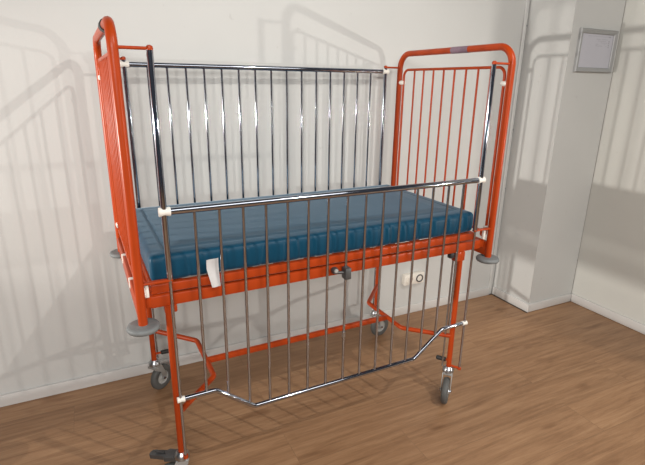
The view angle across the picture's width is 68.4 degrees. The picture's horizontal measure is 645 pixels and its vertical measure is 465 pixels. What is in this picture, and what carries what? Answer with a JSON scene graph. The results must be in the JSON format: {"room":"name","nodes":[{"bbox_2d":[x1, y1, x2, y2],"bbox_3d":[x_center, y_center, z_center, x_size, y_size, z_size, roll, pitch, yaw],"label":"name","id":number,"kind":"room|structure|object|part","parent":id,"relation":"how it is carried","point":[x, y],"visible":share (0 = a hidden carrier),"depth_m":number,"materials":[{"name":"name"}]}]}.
{"room":"hospital room","nodes":[
{"label":"hospital room","id":0,"kind":"room"},
{"bbox_2d":[0,0,529,394],"bbox_3d":[-1.491,-0.648,1.779,6.024,3.000,0.120,-8,19,-25],"label":"wall","id":1,"kind":"structure","parent":0,"point":[67,307],"depth_m":2.27,"materials":[{"name":"white paint"}]},
{"bbox_2d":[0,287,488,406],"bbox_3d":[-1.500,0.775,2.155,5.986,0.059,0.013,-8,19,-25],"label":"baseboard","id":2,"kind":"structure","parent":1,"relation":"attached to","point":[8,399],"depth_m":2.48,"materials":[{"name":"white paint"}]},
{"bbox_2d":[402,271,423,285],"bbox_3d":[0.582,0.293,3.044,0.150,0.072,0.043,-8,19,-26],"label":"wall socket","id":3,"kind":"object","parent":1,"relation":"attached to","point":[418,276],"visible":0.84,"depth_m":3.03,"materials":[{"name":"beige plastic"}]},
{"bbox_2d":[488,0,529,294],"bbox_3d":[1.226,-0.985,2.978,0.024,3.000,0.010,-8,19,-26],"label":"trim","id":4,"kind":"structure","parent":1,"relation":"attached to","point":[527,1],"depth_m":3.08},
{"bbox_2d":[0,293,644,464],"bbox_3d":[0.609,1.478,0.166,7.848,0.030,6.060,-8,19,-26],"label":"floor","id":5,"kind":"structure","parent":0,"point":[563,383],"depth_m":2.20,"materials":[{"name":"brown wood"}]},
{"bbox_2d":[93,16,515,464],"bbox_3d":[-0.079,0.008,2.085,1.550,1.604,0.846,-8,19,-26],"label":"cot","id":6,"kind":"object","parent":5,"relation":"on","point":[147,294],"visible":0.86,"depth_m":1.87,"materials":[{"name":"orange metal"}]},
{"bbox_3d":[-0.721,-0.232,1.667,0.028,0.905,0.774,-8,19,-26],"label":"frame","id":7,"kind":"part","parent":6,"relation":"part of","materials":[{"name":"orange metal"}]},
{"bbox_3d":[-0.708,-0.242,1.666,0.038,0.714,0.690,-8,19,-26],"label":"frame","id":8,"kind":"part","parent":6,"relation":"part of","materials":[{"name":"orange metal"}]},
{"bbox_3d":[-0.811,-0.051,2.114,0.018,1.351,0.018,-8,19,-26],"label":"guide rod","id":9,"kind":"part","parent":6,"relation":"part of","materials":[{"name":"silver metal"}]},
{"bbox_3d":[-0.549,0.219,1.495,0.021,0.038,0.012,-8,19,-26],"label":"joining plate","id":10,"kind":"part","parent":6,"relation":"part of","materials":[{"name":"orange metal"}]},
{"bbox_3d":[-0.794,0.333,2.166,0.023,0.585,0.024,-8,19,-26],"label":"leg","id":11,"kind":"part","parent":6,"relation":"part of","materials":[{"name":"orange metal"}]},
{"bbox_3d":[-0.784,0.323,2.186,0.008,0.578,0.008,-8,19,-26],"label":"brake rod","id":12,"kind":"part","parent":6,"relation":"part of","materials":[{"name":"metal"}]},
{"bbox_3d":[-0.476,0.152,1.484,0.018,1.351,0.018,-8,19,-26],"label":"guide rod","id":13,"kind":"part","parent":6,"relation":"part of","materials":[{"name":"silver metal"}]},
{"bbox_3d":[-0.500,0.511,1.615,0.023,0.585,0.024,-8,19,-26],"label":"leg","id":14,"kind":"part","parent":6,"relation":"part of","materials":[{"name":"orange metal"}]},
{"bbox_2d":[136,184,472,280],"bbox_3d":[-0.089,-0.056,2.058,1.344,0.096,0.674,-8,19,-26],"label":"mattress","id":15,"kind":"object","parent":6,"relation":"on","point":[181,227],"visible":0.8,"depth_m":1.82,"materials":[{"name":"blue plastic"}]},
{"bbox_2d":[206,258,220,287],"bbox_3d":[-0.357,0.132,1.556,0.040,0.097,0.016,-8,19,-26],"label":"paper tag","id":16,"kind":"object","parent":15,"relation":"hanging from","point":[212,265],"visible":1,"depth_m":1.56,"materials":[{"name":"white paper"}]},
{"bbox_3d":[-0.080,0.042,2.096,1.390,0.039,0.702,-8,19,-26],"label":"rail","id":17,"kind":"part","parent":6,"relation":"part of","materials":[{"name":"orange metal"}]},
{"bbox_3d":[0.081,0.544,1.906,1.241,0.129,0.018,-8,19,-26],"label":"rail","id":18,"kind":"part","parent":6,"relation":"part of","materials":[{"name":"silver metal"}]},
{"bbox_3d":[0.317,0.183,2.696,0.023,0.585,0.024,-8,19,-26],"label":"leg","id":19,"kind":"part","parent":6,"relation":"part of","materials":[{"name":"orange metal"}]},
{"bbox_3d":[0.318,-0.207,2.663,0.018,1.351,0.018,-8,19,-26],"label":"guide rod","id":20,"kind":"part","parent":6,"relation":"part of","materials":[{"name":"silver metal"}]},
{"bbox_3d":[0.569,0.353,2.156,0.008,0.578,0.008,-8,19,-26],"label":"brake rod","id":21,"kind":"part","parent":6,"relation":"part of","materials":[{"name":"metal"}]},
{"bbox_3d":[0.563,-0.417,2.284,0.038,0.714,0.690,-8,19,-26],"label":"frame","id":22,"kind":"part","parent":6,"relation":"part of","materials":[{"name":"orange metal"}]},
{"bbox_3d":[0.573,-0.411,2.296,0.028,0.905,0.774,-8,19,-26],"label":"frame","id":23,"kind":"part","parent":6,"relation":"part of","materials":[{"name":"orange metal"}]},
{"bbox_3d":[0.598,0.358,2.151,0.023,0.585,0.024,-8,19,-26],"label":"leg","id":24,"kind":"part","parent":6,"relation":"part of","materials":[{"name":"orange metal"}]},
{"bbox_2d":[451,251,464,261],"bbox_3d":[0.593,0.101,2.073,0.050,0.043,0.032,-8,19,-26],"label":"socket","id":25,"kind":"object","parent":6,"relation":"attached to","point":[461,254],"depth_m":2.06,"materials":[{"name":"orange metal"}]},
{"bbox_3d":[0.652,-0.004,2.033,0.018,1.351,0.018,-8,19,-26],"label":"guide rod","id":26,"kind":"part","parent":6,"relation":"part of","materials":[{"name":"silver metal"}]},
{"bbox_3d":[0.703,0.046,2.104,0.021,0.038,0.012,-8,19,-26],"label":"joining plate","id":27,"kind":"part","parent":6,"relation":"part of","materials":[{"name":"orange metal"}]},
{"bbox_2d":[491,0,625,303],"bbox_3d":[1.480,-0.987,2.995,0.423,3.000,0.447,-8,19,-26],"label":"wall pillar","id":28,"kind":"structure","parent":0,"point":[560,111],"depth_m":2.96,"materials":[{"name":"white paint"}]},
{"bbox_2d":[489,287,529,312],"bbox_3d":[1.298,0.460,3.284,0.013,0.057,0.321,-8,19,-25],"label":"baseboard","id":29,"kind":"structure","parent":28,"relation":"attached to","point":[501,294],"depth_m":3.27,"materials":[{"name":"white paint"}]},
{"bbox_2d":[529,294,570,311],"bbox_3d":[1.553,0.478,3.240,0.404,0.057,0.013,-8,19,-25],"label":"baseboard","id":30,"kind":"structure","parent":28,"relation":"attached to","point":[564,298],"depth_m":3.23,"materials":[{"name":"white paint"}]},
{"bbox_2d":[573,28,618,72],"bbox_3d":[1.594,-1.056,2.764,0.324,0.234,0.018,-8,19,-25],"label":"frame","id":31,"kind":"object","parent":28,"relation":"attached to","point":[595,49],"visible":1,"depth_m":2.76,"materials":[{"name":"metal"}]},
{"bbox_2d":[571,0,644,324],"bbox_3d":[2.123,-0.767,2.326,0.120,3.000,2.270,-8,19,-25],"label":"wall","id":32,"kind":"structure","parent":0,"point":[610,267],"depth_m":2.93,"materials":[{"name":"white paint"}]},
{"bbox_2d":[571,2,625,291],"bbox_3d":[1.672,-1.009,3.076,0.004,3.000,0.418,-8,19,-25],"label":"trim","id":33,"kind":"structure","parent":32,"relation":"attached to","point":[625,2],"depth_m":3.01,"materials":[{"name":"grey paint"}]},
{"bbox_2d":[570,293,644,334],"bbox_3d":[2.139,0.704,2.550,0.013,0.058,1.829,-8,19,-25],"label":"baseboard","id":34,"kind":"structure","parent":32,"relation":"attached to","point":[605,312],"depth_m":3.08,"materials":[{"name":"white paint"}]}
]}

